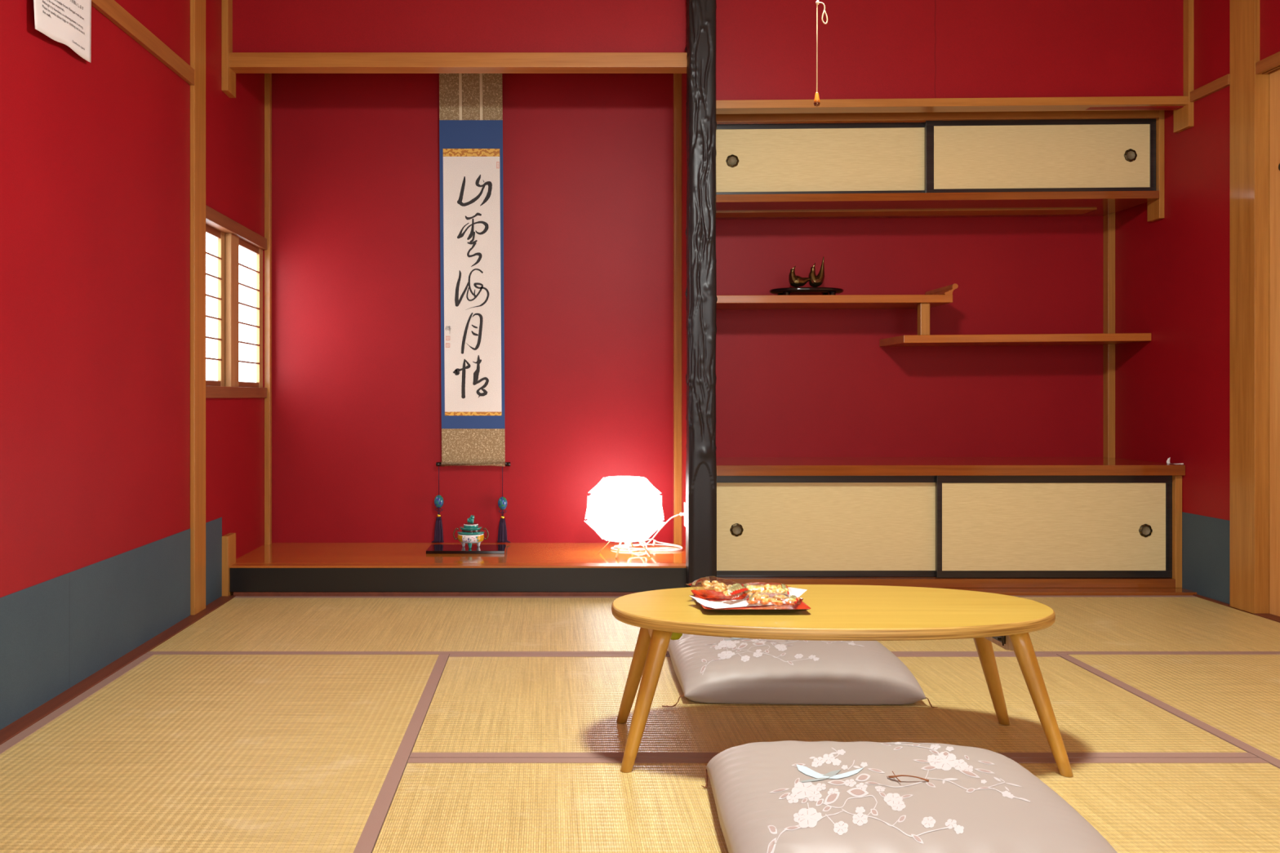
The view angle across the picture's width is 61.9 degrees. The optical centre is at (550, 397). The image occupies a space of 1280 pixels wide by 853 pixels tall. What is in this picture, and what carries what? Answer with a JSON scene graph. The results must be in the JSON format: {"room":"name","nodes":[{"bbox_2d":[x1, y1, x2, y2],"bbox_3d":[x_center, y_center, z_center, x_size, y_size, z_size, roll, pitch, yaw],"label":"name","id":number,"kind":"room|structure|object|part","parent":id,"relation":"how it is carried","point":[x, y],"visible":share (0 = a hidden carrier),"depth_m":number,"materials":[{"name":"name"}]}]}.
{"room":"japanese tatami room","nodes":[
{"label":"japanese tatami room","id":0,"kind":"room"},
{"bbox_2d":[0,0,264,597],"bbox_3d":[-1.274,-0.450,1.705,0.080,2.520,6.010,0,0,0],"label":"wall","id":1,"kind":"structure","parent":0,"point":[95,156],"depth_m":2.97,"materials":[{"name":"red paint"}]},
{"bbox_2d":[33,0,91,62],"bbox_3d":[-1.215,-0.993,2.653,0.007,0.256,0.320,0,0,0],"label":"paper notice","id":2,"kind":"object","parent":1,"relation":"attached to","point":[67,22],"visible":1,"depth_m":2.67,"materials":[{"name":"white paper"}]},
{"bbox_2d":[0,516,222,729],"bbox_3d":[-1.234,0.600,1.340,0.002,0.300,5.280,0,0,0],"label":"wainscoting","id":3,"kind":"structure","parent":1,"relation":"attached to","point":[57,633],"depth_m":2.85,"materials":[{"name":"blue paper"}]},
{"bbox_2d":[0,595,235,745],"bbox_3d":[-1.210,0.773,1.345,0.050,0.054,5.290,0,0,0],"label":"trim","id":4,"kind":"structure","parent":1,"relation":"attached to","point":[38,713],"depth_m":2.83,"materials":[{"name":"brown wood"}]},
{"bbox_2d":[91,0,194,84],"bbox_3d":[-1.227,-1.050,1.166,0.016,0.143,4.932,0,0,0],"label":"trim","id":5,"kind":"structure","parent":1,"relation":"attached to","point":[112,10],"depth_m":3.19,"materials":[{"name":"brown wood"}]},
{"bbox_2d":[190,0,205,615],"bbox_3d":[-1.227,-0.480,3.692,0.016,2.460,0.120,0,0,0],"label":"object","id":6,"kind":"structure","parent":1,"relation":"attached to","point":[197,7],"depth_m":3.68,"materials":[{"name":"brown wood"}]},
{"bbox_2d":[221,0,235,97],"bbox_3d":[-1.222,-1.430,4.029,0.024,0.560,0.102,0,0,0],"label":"trim","id":7,"kind":"structure","parent":1,"relation":"attached to","point":[228,75],"depth_m":3.98,"materials":[{"name":"brown wood"}]},
{"bbox_2d":[222,533,235,595],"bbox_3d":[-1.222,0.636,4.029,0.024,0.228,0.102,0,0,0],"label":"trim","id":8,"kind":"structure","parent":1,"relation":"attached to","point":[228,540],"depth_m":3.98,"materials":[{"name":"brown wood"}]},
{"bbox_2d":[205,204,266,398],"bbox_3d":[-1.254,-0.340,4.168,0.064,0.685,0.815,0,0,0],"label":"window","id":9,"kind":"structure","parent":1,"relation":"in","point":[233,251],"depth_m":4.13,"materials":[{"name":"white paper"}]},
{"bbox_3d":[-1.279,-0.335,3.961,0.003,0.570,0.226,0,0,0],"label":"pane","id":10,"kind":"part","parent":9,"relation":"part of","materials":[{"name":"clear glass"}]},
{"bbox_3d":[-1.276,-0.338,3.961,0.018,0.595,0.222,0,0,0],"label":"sash rail","id":11,"kind":"part","parent":9,"relation":"part of","materials":[{"name":"white paper"}]},
{"bbox_3d":[-1.276,-0.338,3.975,0.022,0.595,0.350,0,0,0],"label":"sash","id":12,"kind":"part","parent":9,"relation":"part of","materials":[{"name":"brown wood"}]},
{"bbox_3d":[-1.254,-0.018,4.168,0.062,0.043,0.815,0,0,0],"label":"sill","id":13,"kind":"part","parent":9,"relation":"part of","materials":[{"name":"brown wood"}]},
{"bbox_3d":[-1.252,-0.338,4.346,0.022,0.595,0.457,0,0,0],"label":"sash","id":14,"kind":"part","parent":9,"relation":"part of","materials":[{"name":"white paper"}]},
{"bbox_3d":[-1.255,-0.335,4.371,0.003,0.570,0.302,0,0,0],"label":"pane","id":15,"kind":"part","parent":9,"relation":"part of","materials":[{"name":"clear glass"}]},
{"bbox_3d":[-1.252,-0.338,4.371,0.018,0.595,0.298,0,0,0],"label":"sash rail","id":16,"kind":"part","parent":9,"relation":"part of","materials":[{"name":"brown wood"}]},
{"bbox_2d":[264,73,271,544],"bbox_3d":[-1.222,-0.530,4.590,0.024,2.360,0.030,0,0,0],"label":"trim","id":17,"kind":"structure","parent":1,"relation":"attached to","point":[268,77],"depth_m":4.58,"materials":[{"name":"brown wood"}]},
{"bbox_2d":[233,591,639,596],"bbox_3d":[-0.332,0.767,4.001,1.724,0.065,0.018,0,0,0],"label":"trim","id":18,"kind":"structure","parent":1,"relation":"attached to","point":[235,593],"depth_m":3.99,"materials":[{"name":"brown wood"}]},
{"bbox_2d":[681,73,687,547],"bbox_3d":[0.586,-0.455,4.330,0.038,2.510,0.600,0,0,0],"label":"wall","id":19,"kind":"structure","parent":0,"point":[684,172],"depth_m":4.53,"materials":[{"name":"red paint"}]},
{"bbox_2d":[673,73,681,543],"bbox_3d":[0.551,-0.530,4.612,0.032,2.360,0.035,0,0,0],"label":"trim","id":20,"kind":"structure","parent":19,"relation":"attached to","point":[677,77],"depth_m":4.59,"materials":[{"name":"brown wood"}]},
{"bbox_2d":[684,502,685,527],"bbox_3d":[0.563,0.490,4.428,0.009,0.100,0.055,0,0,0],"label":"wall socket","id":21,"kind":"object","parent":19,"relation":"attached to","point":[684,502],"visible":0.51,"depth_m":4.41,"materials":[{"name":"white plastic"}]},
{"bbox_2d":[271,73,1102,542],"bbox_3d":[0.603,-0.450,4.670,3.676,2.520,0.080,0,0,0],"label":"wall","id":22,"kind":"structure","parent":0,"point":[588,158],"depth_m":4.63,"materials":[{"name":"red paint"}]},
{"bbox_2d":[435,73,510,466],"bbox_3d":[-0.335,-0.781,4.590,0.322,2.164,0.022,0,0,0],"label":"scroll","id":23,"kind":"object","parent":22,"relation":"hanging from","point":[471,104],"visible":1,"depth_m":4.60,"materials":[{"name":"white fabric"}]},
{"bbox_2d":[431,466,444,542],"bbox_3d":[-0.487,0.459,4.590,0.050,0.343,0.042,0,0,32],"label":"weight","id":24,"kind":"object","parent":23,"relation":"hanging from","point":[438,500],"visible":1,"depth_m":4.58,"materials":[{"name":"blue fabric"}]},
{"bbox_3d":[-0.483,0.356,4.588,0.003,0.139,0.002,0,0,0],"label":"cord","id":25,"kind":"part","parent":24,"relation":"part of","materials":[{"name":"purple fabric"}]},
{"bbox_2d":[497,466,510,542],"bbox_3d":[-0.204,0.459,4.586,0.051,0.343,0.042,0,0,32],"label":"weight","id":26,"kind":"object","parent":23,"relation":"hanging from","point":[502,502],"visible":1,"depth_m":4.58,"materials":[{"name":"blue fabric"}]},
{"bbox_3d":[-0.208,0.360,4.588,0.003,0.146,0.002,0,0,0],"label":"cord","id":27,"kind":"part","parent":26,"relation":"part of","materials":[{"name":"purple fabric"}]},
{"bbox_2d":[715,283,1151,346],"bbox_3d":[1.522,-0.341,4.470,1.835,0.241,0.320,0,0,0],"label":"shelf","id":28,"kind":"object","parent":22,"relation":"attached to","point":[941,295],"visible":0.91,"depth_m":4.31,"materials":[{"name":"orange wood"}]},
{"bbox_2d":[768,287,844,295],"bbox_3d":[1.073,-0.434,4.455,0.310,0.036,0.192,0,0,0],"label":"oval tray","id":29,"kind":"object","parent":28,"relation":"on","point":[788,291],"visible":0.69,"depth_m":4.39,"materials":[{"name":"black paint"}]},
{"bbox_2d":[788,265,810,287],"bbox_3d":[1.042,-0.505,4.441,0.089,0.091,0.051,0,0,17],"label":"bird figurine","id":30,"kind":"object","parent":29,"relation":"on","point":[794,281],"visible":0.99,"depth_m":4.43,"materials":[{"name":"gold metal"}]},
{"bbox_2d":[808,257,824,287],"bbox_3d":[1.115,-0.526,4.455,0.068,0.130,0.047,0,0,0],"label":"bird figurine","id":31,"kind":"object","parent":29,"relation":"on","point":[815,281],"visible":1,"depth_m":4.44,"materials":[{"name":"gold metal"}]},
{"bbox_3d":[1.627,-0.439,4.470,0.056,0.045,0.315,0,0,0],"label":"moulding","id":32,"kind":"part","parent":28,"relation":"part of","materials":[{"name":"orange wood"}]},
{"bbox_2d":[715,110,1164,221],"bbox_3d":[1.523,-0.939,4.423,1.836,0.454,0.415,0,0,0],"label":"upper cabinet","id":33,"kind":"object","parent":22,"relation":"attached to","point":[1104,162],"visible":0.92,"depth_m":4.24,"materials":[{"name":"brown wood"}]},
{"bbox_3d":[0.731,-0.950,4.264,0.052,0.052,0.006,0,0,0],"label":"finger pull","id":34,"kind":"part","parent":33,"relation":"part of","materials":[{"name":"brown metal"}]},
{"bbox_3d":[1.069,-0.958,4.272,0.925,0.304,0.019,0,0,0],"label":"sliding door","id":35,"kind":"part","parent":33,"relation":"part of","materials":[{"name":"beige paper"}]},
{"bbox_3d":[1.512,-1.103,4.250,1.815,0.021,0.010,0,0,0],"label":"groove rail","id":36,"kind":"part","parent":33,"relation":"part of","materials":[{"name":"brown wood"}]},
{"bbox_3d":[1.512,-1.131,4.260,1.815,0.069,0.080,0,0,0],"label":"rail","id":37,"kind":"part","parent":33,"relation":"part of","materials":[{"name":"brown wood"}]},
{"bbox_3d":[1.960,-0.966,4.250,0.919,0.304,0.019,0,0,0],"label":"sliding door","id":38,"kind":"part","parent":33,"relation":"part of","materials":[{"name":"beige paper"}]},
{"bbox_3d":[2.318,-0.967,4.241,0.052,0.052,0.006,0,0,0],"label":"finger pull","id":39,"kind":"part","parent":33,"relation":"part of","materials":[{"name":"brown metal"}]},
{"bbox_3d":[2.430,-0.931,4.263,0.022,0.438,0.085,0,0,0],"label":"post","id":40,"kind":"part","parent":33,"relation":"part of","materials":[{"name":"brown wood"}]},
{"bbox_2d":[232,0,1183,110],"bbox_3d":[0.603,-1.410,4.067,3.675,0.600,0.065,0,0,0],"label":"wall","id":41,"kind":"structure","parent":0,"point":[766,49],"depth_m":4.06,"materials":[{"name":"red paint"}]},
{"bbox_2d":[229,52,687,73],"bbox_3d":[-0.342,-1.270,4.035,1.744,0.055,0.080,0,0,0],"label":"beam","id":42,"kind":"structure","parent":41,"relation":"attached to","point":[239,62],"depth_m":4.00,"materials":[{"name":"brown wood"}]},
{"bbox_2d":[715,96,1187,114],"bbox_3d":[1.522,-1.121,4.072,1.803,0.047,0.085,0,0,0],"label":"trim","id":43,"kind":"structure","parent":41,"relation":"attached to","point":[1011,104],"depth_m":4.03,"materials":[{"name":"brown wood"}]},
{"bbox_2d":[1115,0,1279,614],"bbox_3d":[2.481,-0.450,1.705,0.080,2.520,6.010,0,0,0],"label":"wall","id":44,"kind":"structure","parent":0,"point":[1172,272],"depth_m":4.05,"materials":[{"name":"red paint"}]},
{"bbox_2d":[937,587,1196,595],"bbox_3d":[1.520,0.769,4.053,1.841,0.062,0.094,0,0,0],"label":"trim","id":45,"kind":"structure","parent":44,"relation":"attached to","point":[1005,591],"depth_m":4.03,"materials":[{"name":"brown wood"}]},
{"bbox_2d":[1102,213,1115,457],"bbox_3d":[2.425,-0.270,4.609,0.031,1.080,0.042,0,0,0],"label":"trim","id":46,"kind":"structure","parent":44,"relation":"attached to","point":[1108,220],"depth_m":4.59,"materials":[{"name":"brown wood"}]},
{"bbox_2d":[1173,0,1193,132],"bbox_3d":[2.430,-1.369,4.076,0.021,0.682,0.098,0,0,0],"label":"trim","id":47,"kind":"structure","parent":44,"relation":"attached to","point":[1183,117],"depth_m":4.03,"materials":[{"name":"brown wood"}]},
{"bbox_2d":[1182,511,1230,604],"bbox_3d":[2.440,0.597,3.955,0.002,0.306,0.310,0,0,0],"label":"wainscot panel","id":48,"kind":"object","parent":44,"relation":"attached to","point":[1206,540],"depth_m":3.94,"materials":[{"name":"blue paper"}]},
{"bbox_2d":[1190,73,1230,102],"bbox_3d":[2.433,-1.139,3.915,0.016,0.038,0.230,0,0,0],"label":"trim","id":49,"kind":"structure","parent":44,"relation":"attached to","point":[1215,86],"depth_m":3.90,"materials":[{"name":"brown wood"}]},
{"bbox_2d":[1193,594,1232,608],"bbox_3d":[2.433,0.772,3.915,0.016,0.056,0.230,0,0,0],"label":"trim","id":50,"kind":"structure","parent":44,"relation":"attached to","point":[1195,595],"depth_m":3.89,"materials":[{"name":"brown wood"}]},
{"bbox_2d":[1230,0,1269,613],"bbox_3d":[2.461,-0.480,3.732,0.060,2.460,0.135,0,0,0],"label":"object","id":51,"kind":"structure","parent":44,"relation":"attached to","point":[1249,91],"depth_m":3.70,"materials":[{"name":"brown wood"}]},
{"bbox_2d":[1253,613,1279,622],"bbox_3d":[2.464,0.773,1.183,0.074,0.053,4.965,0,0,0],"label":"trim","id":52,"kind":"structure","parent":44,"relation":"attached to","point":[1269,616],"depth_m":3.61,"materials":[{"name":"brown wood"}]},
{"bbox_2d":[1255,51,1279,74],"bbox_3d":[2.467,-1.135,2.783,0.067,0.040,1.765,0,0,0],"label":"trim","id":53,"kind":"structure","parent":44,"relation":"attached to","point":[1269,64],"depth_m":3.61,"materials":[{"name":"brown wood"}]},
{"bbox_2d":[1269,69,1279,616],"bbox_3d":[2.485,-0.189,2.781,0.032,1.872,1.762,0,0,0],"label":"door","id":54,"kind":"structure","parent":44,"relation":"in","point":[1274,77],"depth_m":3.64,"materials":[{"name":"brown wood"}]},
{"bbox_3d":[0.603,0.800,1.665,3.835,0.100,6.090,0,0,0],"label":"floor","id":55,"kind":"structure","parent":0,"visible":0},
{"bbox_2d":[0,653,448,852],"bbox_3d":[-0.740,0.777,2.187,0.889,0.056,1.811,0,0,0],"label":"mat","id":56,"kind":"object","parent":55,"relation":"on","point":[165,753],"visible":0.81,"depth_m":2.21,"materials":[{"name":"beige wicker"}]},
{"bbox_2d":[145,595,669,655],"bbox_3d":[-0.278,0.777,3.543,1.813,0.056,0.896,0,0,0],"label":"mat","id":57,"kind":"object","parent":55,"relation":"on","point":[243,624],"visible":0.44,"depth_m":3.48,"materials":[{"name":"beige wicker"}]},
{"bbox_2d":[229,542,686,591],"bbox_3d":[-0.334,0.685,4.312,1.802,0.099,0.635,0,0,0],"label":"platform","id":58,"kind":"object","parent":55,"relation":"on","point":[274,566],"visible":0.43,"depth_m":4.00,"materials":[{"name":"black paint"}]},
{"bbox_2d":[426,544,506,553],"bbox_3d":[-0.346,0.629,4.393,0.319,0.012,0.185,0,0,0],"label":"tray","id":59,"kind":"object","parent":58,"relation":"on","point":[433,548],"visible":0.95,"depth_m":4.35,"materials":[{"name":"black wood"}]},
{"bbox_2d":[453,515,488,548],"bbox_3d":[-0.331,0.556,4.400,0.114,0.134,0.114,0,0,42],"label":"incense burner","id":60,"kind":"object","parent":59,"relation":"on","point":[470,534],"visible":1,"depth_m":4.37,"materials":[{"name":"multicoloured ceramic"}]},
{"bbox_3d":[-0.392,0.567,4.400,0.027,0.051,0.008,0,0,0],"label":"handle","id":61,"kind":"part","parent":60,"relation":"part of","materials":[{"name":"gold metal"}]},
{"bbox_3d":[-0.374,0.582,4.400,0.026,0.027,0.090,0,0,0],"label":"mustard panel","id":62,"kind":"part","parent":60,"relation":"part of","materials":[{"name":"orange ceramic"}]},
{"bbox_3d":[-0.331,0.506,4.399,0.031,0.036,0.022,0,0,0],"label":"lion knob","id":63,"kind":"part","parent":60,"relation":"part of","materials":[{"name":"teal ceramic"}]},
{"bbox_3d":[-0.331,0.545,4.400,0.095,0.012,0.095,0,0,0],"label":"lid","id":64,"kind":"part","parent":60,"relation":"part of","materials":[{"name":"teal ceramic"}]},
{"bbox_3d":[-0.331,0.531,4.400,0.062,0.019,0.062,0,0,0],"label":"lid","id":65,"kind":"part","parent":60,"relation":"part of","materials":[{"name":"teal ceramic"}]},
{"bbox_2d":[457,533,484,543],"bbox_3d":[-0.331,0.585,4.400,0.109,0.038,0.109,0,0,0],"label":"bowl","id":66,"kind":"object","parent":60,"relation":"on","point":[463,538],"depth_m":4.35,"materials":[{"name":"white ceramic"}]},
{"bbox_3d":[-0.288,0.582,4.400,0.026,0.027,0.090,0,0,0],"label":"mustard panel","id":67,"kind":"part","parent":60,"relation":"part of","materials":[{"name":"orange ceramic"}]},
{"bbox_3d":[-0.270,0.567,4.400,0.027,0.051,0.008,0,0,0],"label":"handle","id":68,"kind":"part","parent":60,"relation":"part of","materials":[{"name":"gold metal"}]},
{"bbox_2d":[584,475,684,559],"bbox_3d":[0.339,0.480,4.354,0.326,0.312,0.466,0,0,36],"label":"table lamp","id":69,"kind":"object","parent":58,"relation":"on","point":[628,509],"visible":1,"depth_m":4.20,"materials":[{"name":"white paper"}]},
{"bbox_3d":[0.170,0.445,4.231,0.017,0.091,0.118,0,0,-27],"label":"shade panel","id":70,"kind":"part","parent":69,"relation":"part of","materials":[{"name":"white paper"}]},
{"bbox_3d":[0.182,0.540,4.293,0.075,0.072,0.100,0,0,-9],"label":"shade panel","id":71,"kind":"part","parent":69,"relation":"part of","materials":[{"name":"white paper"}]},
{"bbox_3d":[0.200,0.540,4.364,0.075,0.072,0.100,0,0,27],"label":"shade panel","id":72,"kind":"part","parent":69,"relation":"part of","materials":[{"name":"white paper"}]},
{"bbox_3d":[0.196,0.358,4.274,0.060,0.063,0.093,0,0,-9],"label":"shade panel","id":73,"kind":"part","parent":69,"relation":"part of","materials":[{"name":"white paper"}]},
{"bbox_3d":[0.209,0.540,4.225,0.100,0.072,0.075,0,0,45],"label":"shade panel","id":74,"kind":"part","parent":69,"relation":"part of","materials":[{"name":"white paper"}]},
{"bbox_3d":[0.231,0.358,4.217,0.093,0.063,0.060,0,0,45],"label":"shade panel","id":75,"kind":"part","parent":69,"relation":"part of","materials":[{"name":"white paper"}]},
{"bbox_3d":[0.236,0.445,4.168,0.118,0.091,0.017,0,0,27],"label":"shade panel","id":76,"kind":"part","parent":69,"relation":"part of","materials":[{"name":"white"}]},
{"bbox_3d":[0.270,0.601,4.210,0.008,0.070,0.099,0,0,17],"label":"leg","id":77,"kind":"part","parent":69,"relation":"part of","materials":[{"name":"brown wood"}]},
{"bbox_3d":[0.270,0.540,4.186,0.100,0.072,0.075,0,0,9],"label":"shade panel","id":78,"kind":"part","parent":69,"relation":"part of","materials":[{"name":"white paper"}]},
{"bbox_3d":[0.300,0.451,4.300,0.292,0.238,0.278,0,0,0],"label":"lamp shade","id":79,"kind":"part","parent":69,"relation":"part of","materials":[{"name":"white paper"}]},
{"bbox_3d":[0.300,0.326,4.300,0.158,0.005,0.150,0,0,0],"label":"panel","id":80,"kind":"part","parent":69,"relation":"part of","materials":[{"name":"white paper"}]},
{"bbox_3d":[0.293,0.358,4.193,0.093,0.063,0.060,0,0,9],"label":"shade panel","id":81,"kind":"part","parent":69,"relation":"part of","materials":[{"name":"white paper"}]},
{"bbox_2d":[624,542,631,545],"bbox_3d":[0.312,0.585,4.300,0.026,0.030,0.026,0,0,0],"label":"socket","id":82,"kind":"object","parent":69,"relation":"attached to","point":[625,543],"depth_m":4.29,"materials":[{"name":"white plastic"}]},
{"bbox_3d":[0.326,0.445,4.155,0.118,0.091,0.017,0,0,-9],"label":"shade panel","id":83,"kind":"part","parent":69,"relation":"part of","materials":[{"name":"white paper"}]},
{"bbox_3d":[0.357,0.358,4.209,0.093,0.063,0.060,0,0,-27],"label":"shade panel","id":84,"kind":"part","parent":69,"relation":"part of","materials":[{"name":"white paper"}]},
{"bbox_3d":[0.343,0.540,4.190,0.100,0.072,0.075,0,0,-27],"label":"shade panel","id":85,"kind":"part","parent":69,"relation":"part of","materials":[{"name":"white paper"}]},
{"bbox_3d":[0.373,0.601,4.258,0.072,0.069,0.008,0,0,34],"label":"leg","id":86,"kind":"part","parent":69,"relation":"part of","materials":[{"name":"brown wood"}]},
{"bbox_3d":[0.392,0.562,4.420,0.310,0.148,0.251,0,0,-39],"label":"power cord","id":87,"kind":"part","parent":69,"relation":"part of","materials":[{"name":"white plastic"}]},
{"bbox_3d":[0.400,0.358,4.260,0.060,0.063,0.093,0,0,27],"label":"shade panel","id":88,"kind":"part","parent":69,"relation":"part of","materials":[{"name":"white paper"}]},
{"bbox_3d":[0.406,0.445,4.198,0.017,0.091,0.118,0,0,45],"label":"shade panel","id":89,"kind":"part","parent":69,"relation":"part of","materials":[{"name":"white paper"}]},
{"bbox_3d":[0.400,0.540,4.236,0.075,0.072,0.100,0,0,27],"label":"shade panel","id":90,"kind":"part","parent":69,"relation":"part of","materials":[{"name":"white paper"}]},
{"bbox_3d":[0.418,0.540,4.307,0.075,0.072,0.100,0,0,-9],"label":"shade panel","id":91,"kind":"part","parent":69,"relation":"part of","materials":[{"name":"white paper"}]},
{"bbox_3d":[0.445,0.445,4.280,0.017,0.091,0.118,0,0,9],"label":"shade panel","id":92,"kind":"part","parent":69,"relation":"part of","materials":[{"name":"white paper"}]},
{"bbox_2d":[684,0,717,587],"bbox_3d":[0.564,-0.480,3.983,0.116,2.460,0.120,0,0,0],"label":"pillar","id":93,"kind":"structure","parent":55,"relation":"on","point":[700,294],"depth_m":3.94,"materials":[{"name":"black wood"}]},
{"bbox_2d":[372,757,1279,852],"bbox_3d":[0.589,0.777,1.742,1.765,0.056,0.923,0,0,0],"label":"mat","id":94,"kind":"object","parent":55,"relation":"on","point":[439,805],"visible":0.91,"depth_m":1.96,"materials":[{"name":"beige wicker"}]},
{"bbox_2d":[701,740,1117,852],"bbox_3d":[0.574,0.697,1.791,0.689,0.104,0.603,0,0,3],"label":"floor cushion","id":95,"kind":"object","parent":94,"relation":"on","point":[787,796],"visible":1,"depth_m":1.72,"materials":[{"name":"beige fabric"}]},
{"bbox_2d":[409,653,1257,757],"bbox_3d":[0.589,0.777,2.650,1.765,0.056,0.886,0,0,0],"label":"mat","id":96,"kind":"object","parent":55,"relation":"on","point":[482,705],"visible":0.65,"depth_m":2.50,"materials":[{"name":"beige wicker"}]},
{"bbox_2d":[662,633,937,707],"bbox_3d":[0.614,0.696,2.841,0.693,0.105,0.586,0,0,1],"label":"floor cushion","id":97,"kind":"object","parent":96,"relation":"on","point":[709,669],"visible":0.78,"depth_m":2.60,"materials":[{"name":"beige fabric"}]},
{"bbox_2d":[611,584,1073,777],"bbox_3d":[0.594,0.596,2.268,0.928,0.306,0.486,0,0,0],"label":"table","id":98,"kind":"object","parent":96,"relation":"on","point":[837,612],"visible":0.97,"depth_m":2.14,"materials":[{"name":"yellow wood"}]},
{"bbox_3d":[0.202,0.608,2.411,0.128,0.283,0.042,0,0,38],"label":"leg","id":99,"kind":"part","parent":98,"relation":"part of","materials":[{"name":"brown wood"}]},
{"bbox_3d":[0.194,0.608,2.154,0.123,0.283,0.042,0,0,-22],"label":"leg","id":100,"kind":"part","parent":98,"relation":"part of","materials":[{"name":"brown wood"}]},
{"bbox_2d":[690,589,810,612],"bbox_3d":[0.421,0.436,2.262,0.219,0.012,0.219,0,0,0],"label":"tray","id":101,"kind":"object","parent":98,"relation":"on","point":[705,594],"visible":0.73,"depth_m":2.22,"materials":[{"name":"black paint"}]},
{"bbox_2d":[688,577,748,595],"bbox_3d":[0.363,0.411,2.293,0.120,0.042,0.082,0,0,38],"label":"food","id":102,"kind":"object","parent":101,"relation":"on","point":[735,588],"visible":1,"depth_m":2.28,"materials":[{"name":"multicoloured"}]},
{"bbox_2d":[689,586,807,608],"bbox_3d":[0.421,0.425,2.262,0.244,0.026,0.072,0,0,-19],"label":"paper sheet","id":103,"kind":"object","parent":101,"relation":"on","point":[797,593],"visible":0.6,"depth_m":2.25,"materials":[{"name":"white paper"}]},
{"bbox_2d":[742,583,789,595],"bbox_3d":[0.468,0.421,2.317,0.115,0.030,0.056,0,0,8],"label":"food","id":104,"kind":"object","parent":101,"relation":"on","point":[782,588],"visible":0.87,"depth_m":2.31,"materials":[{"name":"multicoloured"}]},
{"bbox_2d":[746,593,799,605],"bbox_3d":[0.466,0.424,2.224,0.118,0.026,0.062,0,0,20],"label":"snack packet","id":105,"kind":"object","parent":101,"relation":"on","point":[764,599],"visible":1,"depth_m":2.21,"materials":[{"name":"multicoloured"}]},
{"bbox_3d":[0.988,0.608,2.408,0.141,0.283,0.042,0,0,-35],"label":"leg","id":106,"kind":"part","parent":98,"relation":"part of","materials":[{"name":"brown wood"}]},
{"bbox_3d":[0.978,0.608,2.129,0.127,0.283,0.042,0,0,38],"label":"leg","id":107,"kind":"part","parent":98,"relation":"part of","materials":[{"name":"brown wood"}]},
{"bbox_2d":[715,457,1185,587],"bbox_3d":[1.522,0.499,4.355,1.835,0.476,0.550,0,0,0],"label":"base cabinet","id":108,"kind":"object","parent":55,"relation":"on","point":[907,522],"visible":0.9,"depth_m":4.12,"materials":[{"name":"brown wood"}]},
{"bbox_3d":[0.727,0.519,4.144,0.052,0.052,0.006,0,0,0],"label":"finger pull","id":109,"kind":"part","parent":108,"relation":"part of","materials":[{"name":"brown metal"}]},
{"bbox_3d":[1.069,0.503,4.152,0.925,0.400,0.019,0,0,0],"label":"sliding door","id":110,"kind":"part","parent":108,"relation":"part of","materials":[{"name":"beige paper"}]},
{"bbox_3d":[1.509,0.720,4.134,1.808,0.034,0.072,0,0,0],"label":"rail","id":111,"kind":"part","parent":108,"relation":"part of","materials":[{"name":"brown wood"}]},
{"bbox_3d":[1.956,0.502,4.130,0.913,0.400,0.019,0,0,0],"label":"sliding door","id":112,"kind":"part","parent":108,"relation":"part of","materials":[{"name":"beige paper"}]},
{"bbox_3d":[2.311,0.519,4.121,0.052,0.052,0.006,0,0,0],"label":"finger pull","id":113,"kind":"part","parent":108,"relation":"part of","materials":[{"name":"brown metal"}]},
{"bbox_2d":[1166,457,1183,464],"bbox_3d":[2.418,0.248,4.110,0.013,0.027,0.059,0,0,-35],"label":"clip","id":114,"kind":"object","parent":108,"relation":"on","point":[1168,459],"visible":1,"depth_m":4.13,"materials":[{"name":"white"}]},
{"bbox_3d":[2.427,0.520,4.140,0.027,0.434,0.080,0,0,0],"label":"post","id":115,"kind":"part","parent":108,"relation":"part of","materials":[{"name":"brown wood"}]},
{"bbox_2d":[877,595,1279,654],"bbox_3d":[1.528,0.777,3.550,1.793,0.056,0.910,0,0,0],"label":"mat","id":116,"kind":"object","parent":55,"relation":"on","point":[1082,624],"visible":0.34,"depth_m":3.41,"materials":[{"name":"beige wicker"}]},
{"bbox_2d":[1057,653,1279,768],"bbox_3d":[1.949,0.777,2.187,0.950,0.056,1.811,0,0,0],"label":"mat","id":117,"kind":"object","parent":55,"relation":"on","point":[1235,699],"visible":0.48,"depth_m":2.73,"materials":[{"name":"beige wicker"}]},
{"bbox_3d":[0.603,-1.719,1.665,3.835,0.062,6.090,0,0,0],"label":"ceiling","id":118,"kind":"structure","parent":0,"visible":0},
{"bbox_3d":[0.489,-1.422,1.950,0.304,0.574,0.304,0,0,0],"label":"pendant lamp","id":119,"kind":"object","parent":118,"relation":"hanging from","visible":0},
{"bbox_2d":[813,0,827,106],"bbox_3d":[0.496,-0.834,1.950,0.026,0.600,0.012,0,0,0],"label":"pull cord","id":120,"kind":"object","parent":119,"relation":"hanging from","point":[816,100],"visible":1,"depth_m":1.95,"materials":[{"name":"beige fabric"}]},
{"bbox_3d":[0.489,-0.550,1.950,0.012,0.019,0.012,0,0,0],"label":"knob","id":121,"kind":"part","parent":120,"relation":"part of","materials":[{"name":"orange wood"}]},
{"bbox_3d":[0.490,-0.846,1.950,0.004,0.576,0.002,0,0,0],"label":"cord","id":122,"kind":"part","parent":120,"relation":"part of","materials":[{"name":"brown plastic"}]}
]}

